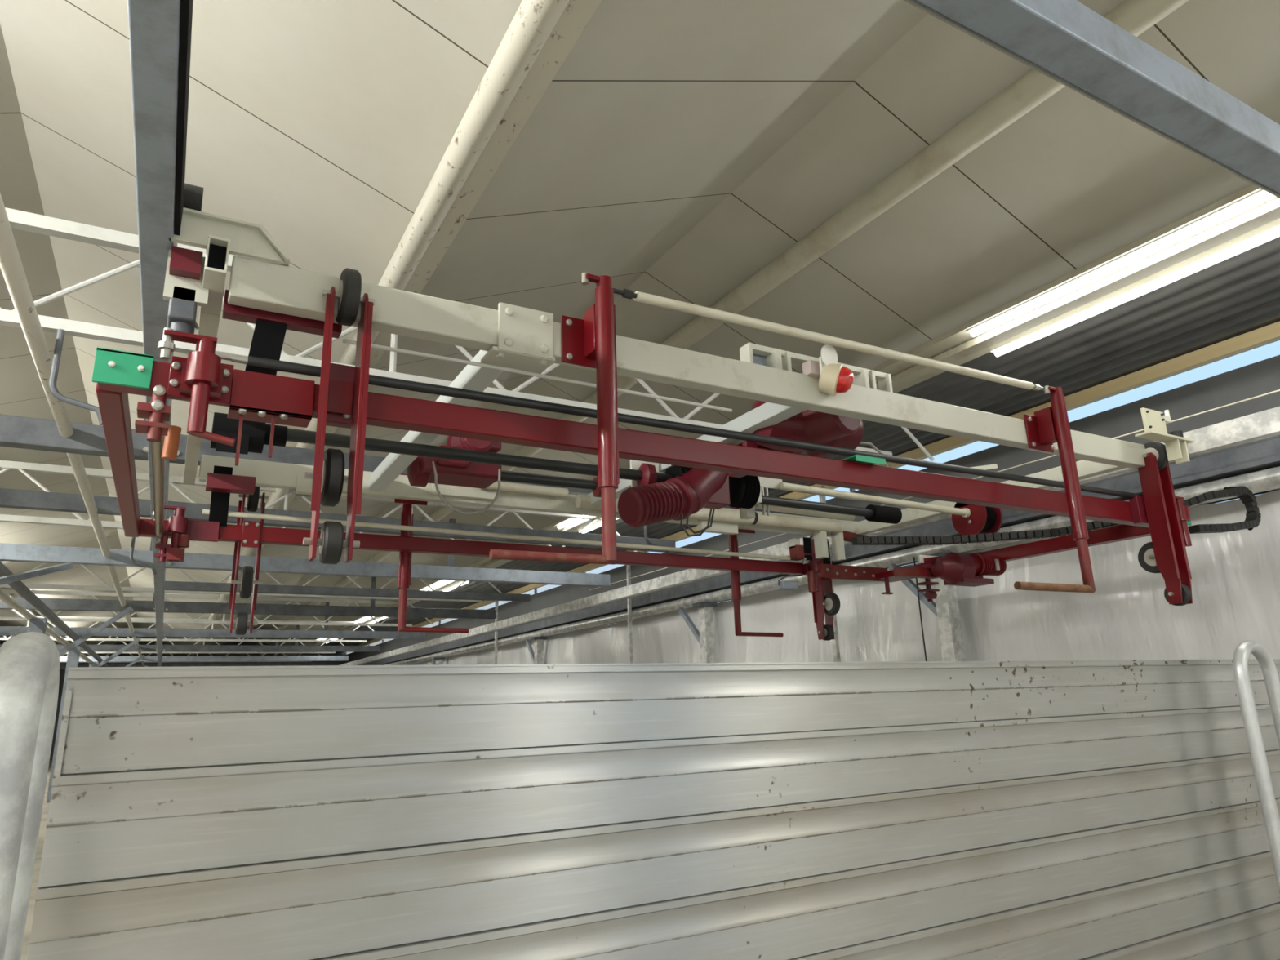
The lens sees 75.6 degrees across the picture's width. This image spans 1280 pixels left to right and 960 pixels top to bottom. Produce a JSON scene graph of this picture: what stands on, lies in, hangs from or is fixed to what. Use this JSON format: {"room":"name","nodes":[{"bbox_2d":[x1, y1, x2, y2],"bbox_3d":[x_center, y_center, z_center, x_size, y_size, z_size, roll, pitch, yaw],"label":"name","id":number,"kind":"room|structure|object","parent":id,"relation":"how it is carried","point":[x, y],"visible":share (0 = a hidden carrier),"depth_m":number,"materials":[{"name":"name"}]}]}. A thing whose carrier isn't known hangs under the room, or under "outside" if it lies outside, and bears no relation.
{"room":"farm building","nodes":[
{"label":"farm building","id":0,"kind":"room"},
{"bbox_2d":[20,760,52,959],"bbox_3d":[-9.281,5.725,13.822,16.800,0.100,49.000,7,-17,-29],"label":"floor","id":1,"kind":"structure","parent":0,"point":[39,850],"depth_m":9.15,"materials":[{"name":"concrete"}]},
{"bbox_2d":[0,631,59,959],"bbox_3d":[-0.779,1.052,0.868,0.062,1.761,0.242,7,-17,-29],"label":"hoop","id":2,"kind":"object","parent":1,"relation":"on","point":[29,662],"visible":1,"depth_m":1.00},
{"bbox_2d":[27,606,133,657],"bbox_3d":[-8.447,3.508,12.197,1.292,3.297,0.140,7,-17,-29],"label":"steel column","id":3,"kind":"structure","parent":1,"relation":"on","point":[36,624],"depth_m":12.41,"materials":[{"name":"grey metal"}]},
{"bbox_2d":[46,637,141,802],"bbox_3d":[-11.475,4.987,17.401,1.292,3.297,0.140,7,-17,-29],"label":"steel column","id":4,"kind":"structure","parent":1,"relation":"on","point":[73,659],"depth_m":17.26,"materials":[{"name":"grey metal"}]},
{"bbox_2d":[88,654,145,666],"bbox_3d":[-14.454,6.441,22.521,1.292,3.297,0.140,7,-17,-29],"label":"steel column","id":5,"kind":"structure","parent":1,"relation":"on","point":[91,664],"depth_m":22.99,"materials":[{"name":"grey metal"}]},
{"bbox_2d":[431,657,444,664],"bbox_3d":[-6.015,6.747,24.136,0.300,3.033,0.833,7,-17,-29],"label":"steel column","id":6,"kind":"structure","parent":1,"relation":"on","point":[438,660],"depth_m":24.18,"materials":[{"name":"metal"}]},
{"bbox_2d":[494,600,497,664],"bbox_3d":[-3.471,4.929,19.811,0.050,4.170,0.060,7,-17,-29],"label":"post","id":7,"kind":"object","parent":1,"relation":"on","point":[496,602],"visible":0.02,"depth_m":20.09,"materials":[{"name":"metal"}]},
{"bbox_2d":[524,636,546,664],"bbox_3d":[-2.303,4.935,17.756,0.300,3.033,0.833,7,-17,-29],"label":"steel column","id":8,"kind":"structure","parent":1,"relation":"on","point":[537,655],"depth_m":17.78,"materials":[{"name":"metal"}]},
{"bbox_2d":[626,564,633,663],"bbox_3d":[-0.150,3.307,14.103,0.050,4.170,0.060,7,-17,-29],"label":"post","id":9,"kind":"object","parent":1,"relation":"on","point":[628,566],"visible":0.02,"depth_m":14.31,"materials":[{"name":"metal"}]},
{"bbox_2d":[26,658,1279,959],"bbox_3d":[1.110,1.483,2.611,5.065,1.776,0.055,7,-17,-29],"label":"panel","id":10,"kind":"object","parent":1,"relation":"on","point":[1025,810],"visible":1,"depth_m":2.16,"materials":[{"name":"white metal"}]},
{"bbox_2d":[678,602,717,662],"bbox_3d":[0.871,3.385,12.300,0.300,3.033,0.833,7,-17,-29],"label":"steel column","id":11,"kind":"structure","parent":1,"relation":"on","point":[705,637],"depth_m":12.29,"materials":[{"name":"metal"}]},
{"bbox_2d":[818,485,840,662],"bbox_3d":[2.341,2.091,9.822,0.050,4.170,0.060,7,-17,-29],"label":"post","id":12,"kind":"object","parent":1,"relation":"on","point":[835,642],"visible":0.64,"depth_m":9.86,"materials":[{"name":"metal"}]},
{"bbox_2d":[888,552,965,661],"bbox_3d":[3.054,2.319,8.548,0.300,3.033,0.833,7,-17,-29],"label":"steel column","id":13,"kind":"structure","parent":1,"relation":"on","point":[945,607],"depth_m":8.47,"materials":[{"name":"metal"}]},
{"bbox_2d":[383,466,1279,665],"bbox_3d":[-3.384,3.957,20.138,0.160,0.160,45.000,7,-17,-29],"label":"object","id":14,"kind":"structure","parent":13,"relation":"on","point":[1268,479],"depth_m":9.48,"materials":[{"name":"metal"}]},
{"bbox_2d":[360,437,1279,665],"bbox_3d":[-3.399,3.729,20.193,0.160,0.260,45.000,7,-17,-29],"label":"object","id":15,"kind":"structure","parent":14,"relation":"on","point":[1264,455],"depth_m":9.16,"materials":[{"name":"metal"}]},
{"bbox_2d":[1232,640,1279,894],"bbox_3d":[2.633,1.563,3.292,0.312,1.816,0.052,7,-17,-29],"label":"hoop","id":16,"kind":"object","parent":1,"relation":"on","point":[1242,654],"visible":1,"depth_m":3.37},
{"bbox_2d":[129,537,156,574],"bbox_3d":[-5.126,0.747,8.540,0.259,0.466,0.028,7,-17,-29],"label":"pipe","id":17,"kind":"object","parent":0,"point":[133,540],"visible":0.94,"depth_m":8.49,"materials":[{"name":"metal"}]},
{"bbox_2d":[0,636,342,759],"bbox_3d":[-21.334,9.101,35.127,16.740,5.050,0.150,7,-17,-29],"label":"wall","id":18,"kind":"structure","parent":0,"point":[62,672],"depth_m":35.95,"materials":[{"name":"grey metal"}]},
{"bbox_2d":[0,587,85,655],"bbox_3d":[-11.314,1.511,13.836,0.260,0.140,49.000,7,-17,-29],"label":"gutter","id":19,"kind":"object","parent":18,"relation":"attached to","point":[15,611],"visible":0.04,"depth_m":19.71,"materials":[{"name":"white paint"}]},
{"bbox_2d":[0,588,93,663],"bbox_3d":[-11.651,3.294,16.707,0.090,0.090,43.000,7,-17,-29],"label":"ceiling pipe","id":20,"kind":"object","parent":18,"relation":"attached to","point":[4,597],"visible":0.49,"depth_m":11.76,"materials":[{"name":"beige metal"}]},
{"bbox_2d":[0,561,110,666],"bbox_3d":[-12.460,3.719,18.498,0.090,0.070,39.000,7,-17,-29],"label":"rail","id":21,"kind":"object","parent":18,"relation":"attached to","point":[20,587],"visible":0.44,"depth_m":11.83,"materials":[{"name":"metal"}]},
{"bbox_2d":[0,192,145,666],"bbox_3d":[-10.689,3.088,17.326,0.076,0.076,43.000,7,-17,-29],"label":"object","id":22,"kind":"object","parent":18,"relation":"attached to","point":[11,264],"visible":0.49,"depth_m":4.12,"materials":[{"name":"white paint"}]},
{"bbox_2d":[127,0,192,666],"bbox_3d":[-9.710,3.098,16.701,0.117,0.180,45.000,7,-17,-29],"label":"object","id":23,"kind":"object","parent":18,"relation":"attached to","point":[160,31],"visible":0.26,"depth_m":2.27,"materials":[{"name":"metal"}]},
{"bbox_2d":[0,625,380,652],"bbox_3d":[-13.111,4.349,23.049,11.480,0.870,0.145,7,-17,-29],"label":"cross beam","id":24,"kind":"structure","parent":23,"relation":"on","point":[95,647],"depth_m":23.71,"materials":[{"name":"metal"}]},
{"bbox_2d":[59,653,325,669],"bbox_3d":[-18.092,6.781,31.611,11.480,0.870,0.145,7,-17,-29],"label":"cross beam","id":25,"kind":"structure","parent":23,"relation":"on","point":[61,666],"depth_m":32.19,"materials":[{"name":"metal"}]},
{"bbox_2d":[59,637,348,662],"bbox_3d":[-15.650,5.589,27.413,11.480,0.870,0.145,7,-17,-29],"label":"cross beam","id":26,"kind":"structure","parent":23,"relation":"on","point":[200,658],"depth_m":28.14,"materials":[{"name":"metal"}]},
{"bbox_2d":[0,602,426,639],"bbox_3d":[-10.571,3.109,18.684,11.480,0.870,0.145,7,-17,-29],"label":"cross beam","id":27,"kind":"structure","parent":23,"relation":"on","point":[4,630],"depth_m":19.11,"materials":[{"name":"metal"}]},
{"bbox_2d":[0,577,495,619],"bbox_3d":[-7.983,1.845,14.235,11.480,0.870,0.145,7,-17,-29],"label":"cross beam","id":28,"kind":"structure","parent":23,"relation":"on","point":[54,604],"depth_m":14.74,"materials":[{"name":"metal"}]},
{"bbox_2d":[0,518,610,586],"bbox_3d":[-5.492,0.629,9.954,11.480,0.870,0.145,7,-17,-29],"label":"cross beam","id":29,"kind":"structure","parent":23,"relation":"on","point":[8,552],"depth_m":10.46,"materials":[{"name":"metal"}]},
{"bbox_2d":[0,562,72,585],"bbox_3d":[-6.033,0.960,7.654,0.060,0.898,3.148,2,-15,-13],"label":"bar","id":30,"kind":"object","parent":29,"relation":"attached to","point":[30,574],"visible":1,"depth_m":8.42,"materials":[{"name":"metal"}]},
{"bbox_2d":[397,551,468,633],"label":"hook","id":31,"kind":"object","parent":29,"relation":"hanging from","point":[405,565],"depth_m":5.61,"materials":[{"name":"red paint"}]},
{"bbox_2d":[0,488,675,553],"bbox_3d":[-2.652,0.452,8.723,7.080,0.330,0.150,7,-17,-29],"label":"cross beam","id":32,"kind":"structure","parent":23,"relation":"on","point":[9,498],"depth_m":8.26,"materials":[{"name":"metal"}]},
{"bbox_2d":[164,581,530,601],"bbox_3d":[-4.384,1.790,13.143,5.600,0.120,0.100,7,-17,-29],"label":"cross beam","id":33,"kind":"structure","parent":23,"relation":"on","point":[169,585],"depth_m":12.96,"materials":[{"name":"metal"}]},
{"bbox_2d":[0,414,828,518],"bbox_3d":[-3.099,-0.540,5.841,11.480,0.870,0.145,7,-17,-29],"label":"cross beam","id":34,"kind":"structure","parent":23,"relation":"on","point":[15,432],"depth_m":5.44,"materials":[{"name":"metal"}]},
{"bbox_2d":[644,524,669,554],"bbox_3d":[0.150,0.457,7.284,0.259,0.466,0.028,7,-17,-29],"label":"hook","id":35,"kind":"object","parent":34,"relation":"hanging from","point":[646,537],"visible":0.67,"depth_m":7.21,"materials":[{"name":"metal"}]},
{"bbox_2d":[589,389,1279,590],"bbox_3d":[2.356,0.228,7.858,0.010,0.009,13.000,7,-17,-29],"label":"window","id":36,"kind":"structure","parent":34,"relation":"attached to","point":[1278,389],"depth_m":5.97,"materials":[{"name":"beige paint"}]},
{"bbox_2d":[163,182,1194,537],"bbox_3d":[0.310,-0.151,5.179,5.730,0.495,3.080,7,-17,-29],"label":"frame","id":37,"kind":"object","parent":23,"relation":"on","point":[510,338],"visible":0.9,"depth_m":3.71,"materials":[{"name":"white paint"}]},
{"bbox_2d":[407,435,601,514],"bbox_3d":[-0.776,-0.020,5.271,1.330,0.571,0.502,7,-17,-29],"label":"motor","id":38,"kind":"object","parent":37,"relation":"attached to","point":[423,470],"visible":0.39,"depth_m":5.08,"materials":[{"name":"red paint"}]},
{"bbox_2d":[484,480,588,496],"bbox_3d":[-0.702,0.072,5.909,0.950,0.060,0.060,7,-17,-29],"label":"rod","id":39,"kind":"object","parent":37,"relation":"attached to","point":[510,486],"visible":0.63,"depth_m":5.85,"materials":[{"name":"beige paint"}]},
{"bbox_2d":[488,272,619,564],"bbox_3d":[-0.316,-0.258,3.167,0.550,1.179,0.178,7,-17,-29],"label":"support arm","id":40,"kind":"object","parent":37,"relation":"hanging from","point":[590,341],"visible":1,"depth_m":3.21,"materials":[{"name":"red paint"}]},
{"bbox_2d":[617,459,762,536],"bbox_3d":[0.302,0.096,5.077,1.089,0.579,0.353,10,-19,-38],"label":"motor","id":41,"kind":"object","parent":37,"relation":"attached to","point":[646,501],"visible":0.8,"depth_m":4.93,"materials":[{"name":"red paint"}]},
{"bbox_2d":[210,412,673,482],"bbox_3d":[-0.906,-0.107,4.471,2.520,0.170,0.170,7,-17,-29],"label":"shaft","id":42,"kind":"object","parent":41,"relation":"attached to","point":[259,433],"visible":0.75,"depth_m":4.28,"materials":[{"name":"grey metal"}]},
{"bbox_2d":[92,319,1191,601],"bbox_3d":[0.426,0.232,5.199,6.352,0.640,2.838,7,-17,-29],"label":"frame","id":43,"kind":"object","parent":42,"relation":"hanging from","point":[255,393],"visible":0.9,"depth_m":3.78,"materials":[{"name":"red paint"}]},
{"bbox_2d":[226,486,268,635],"bbox_3d":[-2.465,0.473,5.198,0.175,0.985,0.300,7,-17,-29],"label":"roller arm","id":44,"kind":"object","parent":43,"relation":"attached to","point":[246,581],"visible":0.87,"depth_m":5.15,"materials":[{"name":"red paint"}]},
{"bbox_2d":[302,267,374,564],"bbox_3d":[-1.050,-0.226,2.873,0.175,1.055,0.300,7,-17,-29],"label":"roller arm","id":45,"kind":"object","parent":43,"relation":"attached to","point":[328,477],"visible":0.98,"depth_m":2.80,"materials":[{"name":"red paint"}]},
{"bbox_2d":[809,535,839,640],"bbox_3d":[1.682,0.942,7.478,0.175,1.005,0.300,7,-17,-29],"label":"roller arm","id":46,"kind":"object","parent":43,"relation":"attached to","point":[826,603],"visible":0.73,"depth_m":7.41,"materials":[{"name":"red paint"}]},
{"bbox_2d":[893,551,1006,586],"bbox_3d":[2.512,0.698,6.642,0.924,0.294,0.370,7,-17,-29],"label":"motor","id":47,"kind":"object","parent":43,"relation":"attached to","point":[957,569],"visible":1,"depth_m":6.58,"materials":[{"name":"red paint"}]},
{"bbox_2d":[852,485,1261,545],"bbox_3d":[3.025,0.248,5.885,3.017,0.396,0.462,-2,-15,1],"label":"chain","id":48,"kind":"object","parent":43,"relation":"on","point":[1253,516],"visible":0.85,"depth_m":5.93,"materials":[{"name":"black plastic"}]},
{"bbox_2d":[1137,440,1192,605],"bbox_3d":[3.298,0.276,5.260,0.175,1.055,0.300,7,-17,-29],"label":"roller arm","id":49,"kind":"object","parent":43,"relation":"attached to","point":[1166,555],"visible":0.94,"depth_m":5.21,"materials":[{"name":"red paint"}]},
{"bbox_2d":[739,476,782,519],"bbox_3d":[0.808,0.087,5.498,0.301,0.330,0.112,-3,-15,3],"label":"switch box","id":50,"kind":"object","parent":41,"relation":"attached to","point":[767,482],"visible":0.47,"depth_m":5.46,"materials":[{"name":"white paint"}]},
{"bbox_2d":[754,494,902,524],"bbox_3d":[1.260,0.205,5.702,1.301,0.120,0.220,7,-17,-29],"label":"shaft","id":51,"kind":"object","parent":41,"relation":"attached to","point":[872,513],"visible":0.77,"depth_m":5.71,"materials":[{"name":"grey metal"}]},
{"bbox_2d":[575,493,844,532],"bbox_3d":[0.649,0.280,6.612,2.520,0.110,0.110,7,-17,-29],"label":"rod","id":52,"kind":"object","parent":37,"relation":"attached to","point":[582,501],"visible":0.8,"depth_m":6.76,"materials":[{"name":"beige paint"}]},
{"bbox_2d":[728,528,755,558],"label":"hook","id":53,"kind":"object","parent":37,"relation":"hanging from","point":[732,539],"depth_m":7.04,"materials":[{"name":"red paint"}]},
{"bbox_2d":[730,570,783,636],"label":"hook","id":54,"kind":"object","parent":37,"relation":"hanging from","point":[735,578],"depth_m":6.94,"materials":[{"name":"red paint"}]},
{"bbox_2d":[728,400,888,477],"bbox_3d":[0.887,-0.228,4.585,1.003,0.469,0.569,-5,-15,13],"label":"motor","id":55,"kind":"object","parent":37,"relation":"attached to","point":[808,425],"visible":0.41,"depth_m":4.41,"materials":[{"name":"red paint"}]},
{"bbox_2d":[802,344,853,395],"bbox_3d":[0.923,-0.529,3.996,0.211,0.245,0.176,7,-17,-29],"label":"warning light","id":56,"kind":"object","parent":37,"relation":"attached to","point":[834,379],"visible":1,"depth_m":3.95,"materials":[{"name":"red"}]},
{"bbox_2d":[778,481,1002,535],"bbox_3d":[1.823,0.198,5.972,2.021,0.310,0.310,7,-17,-29],"label":"cable reel","id":57,"kind":"object","parent":37,"relation":"attached to","point":[971,519],"visible":0.75,"depth_m":6.24,"materials":[{"name":"red paint"}]},
{"bbox_2d":[1013,385,1095,593],"bbox_3d":[2.170,0.031,4.531,0.690,1.183,0.178,7,-17,-29],"label":"support arm","id":58,"kind":"object","parent":37,"relation":"hanging from","point":[1048,426],"visible":1,"depth_m":4.62,"materials":[{"name":"red paint"}]},
{"bbox_2d":[613,288,1044,391],"bbox_3d":[1.117,-0.649,4.075,2.840,0.063,0.042,7,-17,-29],"label":"rod","id":59,"kind":"object","parent":58,"relation":"attached to","point":[638,296],"visible":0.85,"depth_m":3.89,"materials":[{"name":"beige paint"}]},
{"bbox_2d":[903,0,1279,198],"bbox_3d":[1.797,-1.160,2.641,6.130,0.148,0.126,7,-17,-29],"label":"cross beam","id":60,"kind":"structure","parent":23,"relation":"on","point":[1067,42],"depth_m":2.39,"materials":[{"name":"metal"}]},
{"bbox_2d":[189,0,601,656],"bbox_3d":[-7.739,1.923,15.799,0.260,0.140,49.000,7,-17,-29],"label":"ceiling beam","id":61,"kind":"structure","parent":18,"relation":"attached to","point":[541,34],"depth_m":3.65,"materials":[{"name":"white paint"}]},
{"bbox_2d":[256,0,1189,644],"bbox_3d":[-5.496,1.657,17.180,0.170,0.170,49.000,7,-17,-29],"label":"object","id":62,"kind":"object","parent":18,"relation":"attached to","point":[1135,17],"visible":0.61,"depth_m":4.99,"materials":[{"name":"beige paint"}]},
{"bbox_2d":[283,184,1279,655],"bbox_3d":[-4.308,2.275,17.695,0.510,0.040,49.000,7,-17,-29],"label":"ceiling beam","id":63,"kind":"structure","parent":18,"relation":"attached to","point":[958,335],"depth_m":5.63,"materials":[{"name":"beige paint"}]},
{"bbox_2d":[354,616,368,622],"bbox_3d":[-7.733,3.886,23.167,0.060,0.056,2.560,7,-17,-29],"label":"tube light","id":64,"kind":"object","parent":63,"relation":"attached to","point":[365,617],"visible":0.56,"depth_m":23.36,"materials":[{"name":"white"}]},
{"bbox_2d":[368,617,386,623],"bbox_3d":[-7.425,3.961,23.426,0.060,0.086,2.630,7,-17,-29],"label":"tube light","id":65,"kind":"object","parent":63,"relation":"attached to","point":[379,618],"visible":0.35,"depth_m":23.44,"materials":[{"name":"white"}]},
{"bbox_2d":[421,580,448,590],"bbox_3d":[-4.437,2.277,17.501,0.060,0.056,2.660,7,-17,-29],"label":"tube light","id":66,"kind":"object","parent":63,"relation":"attached to","point":[440,582],"visible":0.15,"depth_m":17.13,"materials":[{"name":"white"}]},
{"bbox_2d":[439,581,468,591],"bbox_3d":[-4.129,2.352,17.760,0.060,0.086,2.730,7,-17,-29],"label":"tube light","id":67,"kind":"object","parent":63,"relation":"attached to","point":[455,585],"visible":0.42,"depth_m":17.40,"materials":[{"name":"white"}]},
{"bbox_2d":[556,515,586,528],"bbox_3d":[-0.554,0.381,10.827,0.060,0.056,2.560,7,-17,-29],"label":"tube light","id":68,"kind":"object","parent":63,"relation":"attached to","point":[572,520],"visible":0.35,"depth_m":11.56,"materials":[{"name":"white"}]},
{"bbox_2d":[577,518,617,533],"bbox_3d":[-0.246,0.456,11.086,0.060,0.086,2.630,7,-17,-29],"label":"tube light","id":69,"kind":"object","parent":63,"relation":"attached to","point":[597,523],"visible":0.14,"depth_m":11.77,"materials":[{"name":"white"}]},
{"bbox_2d":[288,198,1279,655],"bbox_3d":[-4.328,2.325,17.669,0.120,0.050,49.000,7,-17,-29],"label":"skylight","id":70,"kind":"object","parent":63,"relation":"attached to","point":[1268,212],"visible":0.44,"depth_m":5.23,"materials":[{"name":"beige paint"}]},
{"bbox_2d":[965,189,1275,337],"bbox_3d":[3.109,-1.408,4.532,0.060,0.056,3.160,7,-17,-29],"label":"tube light","id":71,"kind":"object","parent":63,"relation":"attached to","point":[1261,196],"visible":1,"depth_m":4.86,"materials":[{"name":"white plastic"}]},
{"bbox_2d":[989,217,1279,356],"bbox_3d":[3.417,-1.333,4.791,0.060,0.086,3.230,7,-17,-29],"label":"tube light","id":72,"kind":"object","parent":63,"relation":"attached to","point":[1268,232],"visible":1,"depth_m":5.16,"materials":[{"name":"white"}]},
{"bbox_2d":[339,406,1279,665],"bbox_3d":[-4.597,3.777,19.483,0.160,0.145,45.000,7,-17,-29],"label":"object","id":73,"kind":"object","parent":18,"relation":"attached to","point":[1264,425],"visible":0.44,"depth_m":8.93,"materials":[{"name":"metal"}]},
{"bbox_2d":[340,320,1279,653],"bbox_3d":[-2.284,2.380,18.843,0.100,0.115,49.000,7,-17,-29],"label":"trim","id":74,"kind":"structure","parent":18,"relation":"attached to","point":[1270,333],"depth_m":7.45,"materials":[{"name":"metal"}]},
{"bbox_2d":[0,0,1279,645],"bbox_3d":[-10.432,1.093,14.468,14.360,0.870,49.000,7,-17,-29],"label":"ceiling","id":75,"kind":"structure","parent":0,"point":[677,149],"depth_m":4.80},
{"bbox_2d":[394,498,427,526],"label":"handle","id":76,"kind":"object","parent":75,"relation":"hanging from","point":[406,516],"depth_m":5.71,"materials":[{"name":"red paint"}]},
{"bbox_2d":[299,236,1279,653],"bbox_3d":[-3.174,2.290,18.351,2.100,0.201,49.000,7,-17,-29],"label":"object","id":77,"kind":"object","parent":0,"point":[1239,294],"depth_m":6.66,"materials":[{"name":"grey metal"}]},
{"bbox_2d":[341,355,1279,665],"bbox_3d":[-2.203,3.051,18.699,0.120,1.010,49.000,7,-17,-29],"label":"wall","id":78,"kind":"structure","parent":0,"point":[1261,377],"depth_m":8.13,"materials":[{"name":"grey metal"}]},
{"bbox_2d":[342,339,1279,655],"bbox_3d":[-2.255,2.499,18.826,0.060,0.125,49.000,7,-17,-29],"label":"window","id":79,"kind":"structure","parent":78,"relation":"in","point":[1271,349],"depth_m":7.53,"materials":[{"name":"clear glass"}]},
{"bbox_2d":[404,488,1279,665],"bbox_3d":[-2.451,5.088,18.513,0.211,3.095,47.900,7,-17,-29],"label":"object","id":80,"kind":"structure","parent":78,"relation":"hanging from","point":[1235,580],"depth_m":7.91,"materials":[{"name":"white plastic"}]},
{"bbox_2d":[444,498,1239,657],"bbox_3d":[-2.037,5.034,18.232,0.080,3.070,49.000,7,-17,-29],"label":"wall","id":81,"kind":"structure","parent":0,"point":[1237,499],"depth_m":9.64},
{"bbox_2d":[913,557,927,661],"bbox_3d":[2.995,1.657,8.712,0.016,1.700,0.024,7,-17,-29],"label":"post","id":82,"kind":"object","parent":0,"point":[913,557],"visible":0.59,"depth_m":8.77,"materials":[{"name":"grey metal"}]},
{"bbox_3d":[-16.701,2.391,10.452,0.160,5.050,49.000,7,-17,-29],"label":"wall","id":83,"kind":"structure","parent":0,"visible":0},
{"bbox_2d":[3,635,344,653],"bbox_3d":[-16.615,5.045,25.473,14.830,0.600,0.070,7,-17,-29],"label":"truss","id":84,"kind":"object","parent":83,"relation":"attached to","point":[6,636],"visible":0.29,"depth_m":26.89,"materials":[{"name":"grey metal"}]},
{"bbox_2d":[59,653,319,662],"bbox_3d":[-19.203,6.309,29.922,14.830,0.600,0.070,7,-17,-29],"label":"truss","id":85,"kind":"object","parent":83,"relation":"attached to","point":[66,654],"visible":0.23,"depth_m":31.38,"materials":[{"name":"white metal"}]},
{"bbox_2d":[0,615,384,642],"bbox_3d":[-14.075,3.805,21.108,14.830,0.600,0.070,7,-17,-29],"label":"truss","id":86,"kind":"object","parent":83,"relation":"attached to","point":[5,637],"visible":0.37,"depth_m":22.32,"materials":[{"name":"white metal"}]},
{"bbox_2d":[0,589,433,626],"bbox_3d":[-11.536,2.565,16.743,14.830,0.600,0.070,7,-17,-29],"label":"truss","id":87,"kind":"object","parent":83,"relation":"attached to","point":[85,594],"visible":0.59,"depth_m":17.85,"materials":[{"name":"white metal"}]},
{"bbox_2d":[0,563,502,602],"bbox_3d":[-8.996,1.325,12.378,14.830,0.600,0.070,7,-17,-29],"label":"truss","id":88,"kind":"object","parent":83,"relation":"attached to","point":[108,588],"visible":0.32,"depth_m":13.28,"materials":[{"name":"white metal"}]},
{"bbox_2d":[0,460,637,551],"bbox_3d":[-6.457,0.085,8.013,14.830,0.600,0.070,7,-17,-29],"label":"truss","id":89,"kind":"object","parent":83,"relation":"attached to","point":[23,467],"visible":0.25,"depth_m":8.56,"materials":[{"name":"metal"}]},
{"bbox_2d":[0,207,934,461],"bbox_3d":[-3.927,-1.150,3.665,14.830,0.600,0.070,7,-17,-29],"label":"truss","id":90,"kind":"object","parent":83,"relation":"attached to","point":[18,220],"visible":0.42,"depth_m":4.35,"materials":[{"name":"white metal"}]},
{"bbox_2d":[48,328,102,425],"bbox_3d":[-2.770,-0.509,4.096,0.259,0.466,0.028,7,-17,-29],"label":"hook","id":91,"kind":"object","parent":90,"relation":"hanging from","point":[60,332],"visible":0.91,"depth_m":4.05,"materials":[{"name":"metal"}]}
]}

